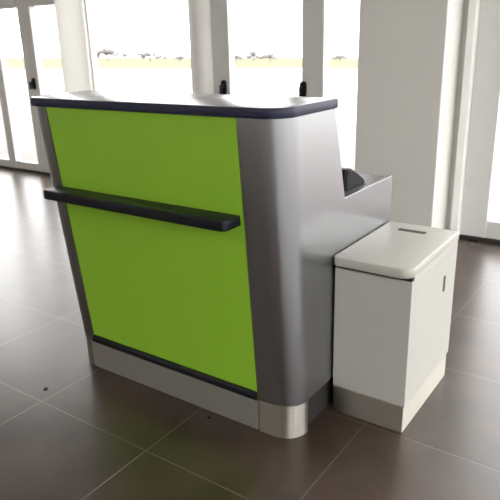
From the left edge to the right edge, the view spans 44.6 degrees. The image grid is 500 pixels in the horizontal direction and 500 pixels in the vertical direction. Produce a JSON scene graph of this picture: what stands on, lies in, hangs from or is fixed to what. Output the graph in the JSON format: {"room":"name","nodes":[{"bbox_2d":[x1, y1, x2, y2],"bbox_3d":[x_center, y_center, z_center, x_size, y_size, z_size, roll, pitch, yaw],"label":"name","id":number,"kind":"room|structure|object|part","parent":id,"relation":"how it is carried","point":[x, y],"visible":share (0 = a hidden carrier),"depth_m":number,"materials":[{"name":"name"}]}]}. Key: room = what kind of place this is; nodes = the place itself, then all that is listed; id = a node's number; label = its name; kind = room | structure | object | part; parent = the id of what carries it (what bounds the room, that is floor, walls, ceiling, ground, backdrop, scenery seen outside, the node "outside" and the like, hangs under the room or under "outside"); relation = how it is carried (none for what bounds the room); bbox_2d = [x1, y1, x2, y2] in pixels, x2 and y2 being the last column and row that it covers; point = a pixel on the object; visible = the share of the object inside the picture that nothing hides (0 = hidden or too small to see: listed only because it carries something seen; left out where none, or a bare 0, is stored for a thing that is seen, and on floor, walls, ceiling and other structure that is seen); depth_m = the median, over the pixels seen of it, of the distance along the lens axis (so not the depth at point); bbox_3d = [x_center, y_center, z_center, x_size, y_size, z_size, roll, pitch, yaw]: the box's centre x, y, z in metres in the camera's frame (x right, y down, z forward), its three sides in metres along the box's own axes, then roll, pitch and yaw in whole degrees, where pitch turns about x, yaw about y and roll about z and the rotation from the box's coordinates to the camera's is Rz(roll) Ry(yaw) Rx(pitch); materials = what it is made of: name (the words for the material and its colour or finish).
{"room":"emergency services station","nodes":[
{"label":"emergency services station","id":0,"kind":"room"},
{"bbox_2d":[0,168,499,499],"bbox_3d":[-2.787,0.776,2.392,13.000,0.060,8.850,11,23,33],"label":"floor","id":1,"kind":"structure","parent":0,"point":[95,433],"depth_m":2.34,"materials":[{"name":"brown tile"}]},
{"bbox_2d":[189,0,213,93],"bbox_3d":[-0.406,-1.907,5.298,0.224,3.000,0.224,11,23,33],"label":"post","id":2,"kind":"object","parent":1,"relation":"on","point":[199,10],"visible":0.38,"depth_m":5.25,"materials":[{"name":"white paint"}]},
{"bbox_2d":[30,90,391,438],"bbox_3d":[-0.157,-0.054,2.628,1.232,1.217,0.943,11,23,33],"label":"reception desk","id":3,"kind":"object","parent":1,"relation":"on","point":[203,233],"depth_m":2.22,"materials":[{"name":"silver metal"}]},
{"bbox_3d":[-0.783,-0.098,2.645,0.147,1.045,0.147,-13,22,-30],"label":"corner panel","id":4,"kind":"part","parent":3,"relation":"part of","materials":[{"name":"silver metal"}]},
{"bbox_3d":[-0.381,-0.005,2.342,0.923,1.045,0.095,11,23,33],"label":"panel","id":5,"kind":"part","parent":3,"relation":"part of","materials":[{"name":"laminate"}]},
{"bbox_2d":[30,90,337,118],"bbox_3d":[-0.307,-0.547,2.253,1.232,0.033,0.372,11,23,33],"label":"countertop","id":6,"kind":"structure","parent":3,"relation":"on","point":[215,105],"depth_m":2.07,"materials":[{"name":"white"}]},
{"bbox_3d":[0.086,0.074,2.072,0.164,1.045,0.168,11,23,33],"label":"corner panel","id":7,"kind":"part","parent":3,"relation":"part of","materials":[{"name":"silver metal"}]},
{"bbox_3d":[0.374,-0.027,2.344,0.022,1.045,0.792,11,23,33],"label":"panel","id":8,"kind":"part","parent":3,"relation":"part of","materials":[{"name":"silver metal"}]},
{"bbox_2d":[342,168,364,191],"bbox_3d":[0.365,-0.296,2.420,0.125,0.083,0.180,11,23,33],"label":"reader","id":9,"kind":"object","parent":3,"relation":"on","point":[352,179],"visible":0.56,"depth_m":2.35,"materials":[{"name":"black plastic"}]},
{"bbox_2d":[0,165,499,243],"bbox_3d":[-0.297,-0.490,5.751,13.000,0.022,0.112,11,23,33],"label":"trim","id":10,"kind":"structure","parent":1,"relation":"on","point":[485,239],"depth_m":4.45,"materials":[{"name":"grey"}]},
{"bbox_2d":[333,221,458,432],"bbox_3d":[0.584,0.282,2.452,0.300,0.657,0.534,11,23,33],"label":"box","id":11,"kind":"object","parent":1,"relation":"on","point":[394,286],"visible":1,"depth_m":2.28,"materials":[{"name":"grey plastic"}]},
{"bbox_3d":[0.576,-0.010,2.352,0.300,0.036,0.534,11,23,33],"label":"lid","id":12,"kind":"part","parent":11,"relation":"part of","materials":[{"name":"white plastic"}]},
{"bbox_2d":[355,0,464,228],"bbox_3d":[1.103,-1.636,4.081,0.595,3.200,0.450,11,23,33],"label":"pillar","id":13,"kind":"structure","parent":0,"point":[409,50],"depth_m":4.09,"materials":[{"name":"paint"}]},
{"bbox_3d":[-0.374,-3.413,4.752,13.000,0.200,0.100,11,23,33],"label":"wall","id":14,"kind":"structure","parent":0,"visible":0},
{"bbox_2d":[0,84,12,166],"bbox_3d":[-4.288,-2.701,7.889,3.380,2.978,0.080,11,23,33],"label":"window","id":15,"kind":"structure","parent":14,"relation":"in","point":[8,162],"depth_m":7.33,"materials":[{"name":"metal"}]},
{"bbox_3d":[-4.250,-1.335,8.358,3.260,0.088,0.064,11,23,33],"label":"rail","id":16,"kind":"part","parent":15,"relation":"part of","materials":[{"name":"metal"}]},
{"bbox_2d":[0,0,44,171],"bbox_3d":[-2.655,-2.372,6.800,0.600,2.978,0.084,11,23,33],"label":"door","id":17,"kind":"structure","parent":14,"relation":"in","point":[4,4],"depth_m":7.04,"materials":[{"name":"metal"}]},
{"bbox_3d":[-2.627,-1.009,7.278,0.425,0.088,0.064,11,23,33],"label":"rail","id":18,"kind":"part","parent":17,"relation":"part of","materials":[{"name":"metal"}]},
{"bbox_2d":[21,0,53,172],"bbox_3d":[-2.191,-2.268,6.458,0.570,2.978,0.142,11,23,33],"label":"door","id":19,"kind":"structure","parent":14,"relation":"in","point":[28,6],"depth_m":6.62,"materials":[{"name":"metal"}]},
{"bbox_3d":[-2.395,-1.839,6.739,0.056,0.124,0.019,11,23,33],"label":"handle","id":20,"kind":"part","parent":19,"relation":"part of","materials":[{"name":"black metal"}]},
{"bbox_2d":[54,0,93,92],"bbox_3d":[-1.787,-2.174,6.188,0.420,3.000,0.070,11,23,33],"label":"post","id":21,"kind":"structure","parent":14,"relation":"attached to","point":[70,14],"depth_m":6.18,"materials":[{"name":"white"}]},
{"bbox_2d":[84,0,193,92],"bbox_3d":[-1.045,-2.049,5.731,1.340,2.978,0.080,11,23,33],"label":"window","id":22,"kind":"structure","parent":14,"relation":"in","point":[88,4],"depth_m":6.08,"materials":[{"name":"metal"}]},
{"bbox_2d":[210,0,322,96],"bbox_3d":[0.103,-1.806,4.931,1.100,2.978,0.142,11,23,33],"label":"door","id":23,"kind":"structure","parent":14,"relation":"in","point":[221,11],"depth_m":5.06,"materials":[{"name":"metal"}]},
{"bbox_3d":[-0.229,-1.413,5.294,0.056,0.124,0.019,11,23,33],"label":"handle","id":24,"kind":"part","parent":23,"relation":"part of","materials":[{"name":"black metal"}]},
{"bbox_3d":[0.406,-1.259,4.843,0.024,0.079,0.044,11,23,33],"label":"lever","id":25,"kind":"part","parent":23,"relation":"part of","materials":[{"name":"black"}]},
{"bbox_3d":[0.423,-1.282,4.861,0.056,0.124,0.019,11,23,33],"label":"handle","id":26,"kind":"part","parent":23,"relation":"part of","materials":[{"name":"black metal"}]},
{"bbox_2d":[322,0,328,97],"bbox_3d":[1.008,-1.637,4.365,1.060,2.978,0.080,11,23,33],"label":"window","id":27,"kind":"structure","parent":14,"relation":"in","point":[325,2],"depth_m":4.70,"materials":[{"name":"metal"}]},
{"bbox_2d":[446,0,480,234],"bbox_3d":[1.486,-1.520,4.018,0.053,3.000,0.175,11,23,33],"label":"trim","id":28,"kind":"structure","parent":14,"relation":"attached to","point":[474,5],"depth_m":4.15,"materials":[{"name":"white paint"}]},
{"bbox_2d":[460,0,499,239],"bbox_3d":[1.972,-1.443,3.723,1.092,2.978,0.080,11,23,33],"label":"door","id":29,"kind":"structure","parent":14,"relation":"in","point":[476,221],"depth_m":4.18,"materials":[{"name":"metal"}]},
{"bbox_3d":[2.042,-0.089,4.164,0.812,0.128,0.064,11,23,33],"label":"rail","id":30,"kind":"part","parent":29,"relation":"part of","materials":[{"name":"metal"}]},
{"label":"outside","id":31,"kind":"structure","parent":0,"visible":0},
{"bbox_2d":[6,57,357,68],"bbox_3d":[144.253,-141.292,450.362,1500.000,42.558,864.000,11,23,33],"label":"grass","id":32,"kind":"structure","parent":31,"point":[12,62],"depth_m":125.64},
{"bbox_2d":[96,45,128,60],"bbox_3d":[-43.342,-60.213,186.237,8.600,4.937,10.370,11,23,33],"label":"tree","id":33,"kind":"object","parent":32,"relation":"on","point":[105,50],"visible":0.78,"depth_m":184.81,"materials":[{"name":"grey plant"}]},
{"bbox_2d":[136,51,170,60],"bbox_3d":[-30.061,-59.959,188.142,7.624,3.302,9.342,11,23,33],"label":"tree","id":34,"kind":"object","parent":32,"relation":"on","point":[143,54],"visible":1,"depth_m":186.37,"materials":[{"name":"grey plant"}]},
{"bbox_2d":[174,54,184,60],"bbox_3d":[-21.950,-59.764,189.444,2.389,2.205,3.015,11,23,33],"label":"tree","id":35,"kind":"object","parent":32,"relation":"on","point":[177,56],"visible":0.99,"depth_m":188.91,"materials":[{"name":"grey plant"}]},
{"bbox_2d":[234,53,242,58],"bbox_3d":[-4.201,-60.327,190.743,3.072,2.476,3.697,11,23,33],"label":"tree","id":36,"kind":"object","parent":32,"relation":"on","point":[237,55],"visible":0.83,"depth_m":190.16,"materials":[{"name":"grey plant"}]},
{"bbox_2d":[245,49,262,60],"bbox_3d":[1.073,-60.863,190.320,4.547,3.786,5.093,11,23,33],"label":"tree","id":37,"kind":"object","parent":32,"relation":"on","point":[251,53],"visible":1,"depth_m":189.10,"materials":[{"name":"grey plant"}]},
{"bbox_2d":[261,51,277,58],"bbox_3d":[6.112,-60.525,190.257,4.139,3.188,4.217,11,23,33],"label":"tree","id":38,"kind":"object","parent":32,"relation":"on","point":[270,54],"visible":1,"depth_m":189.31,"materials":[{"name":"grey plant"}]},
{"bbox_2d":[331,54,347,60],"bbox_3d":[27.800,-59.489,188.314,4.181,2.417,4.401,11,23,33],"label":"tree","id":39,"kind":"object","parent":32,"relation":"on","point":[337,56],"visible":1,"depth_m":187.65,"materials":[{"name":"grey plant"}]},
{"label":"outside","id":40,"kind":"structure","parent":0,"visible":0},
{"bbox_2d":[8,68,499,134],"bbox_3d":[15.709,-9.895,36.112,135.000,3.352,56.000,11,23,33],"label":"ground","id":41,"kind":"structure","parent":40,"point":[342,83],"depth_m":33.01,"materials":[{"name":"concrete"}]},
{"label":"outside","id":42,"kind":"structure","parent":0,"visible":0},
{"bbox_2d":[0,102,499,219],"bbox_3d":[-0.271,-1.623,10.023,70.000,1.128,7.150,11,23,33],"label":"paving","id":43,"kind":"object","parent":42,"point":[346,133],"depth_m":9.71,"materials":[{"name":"white"}]}
]}

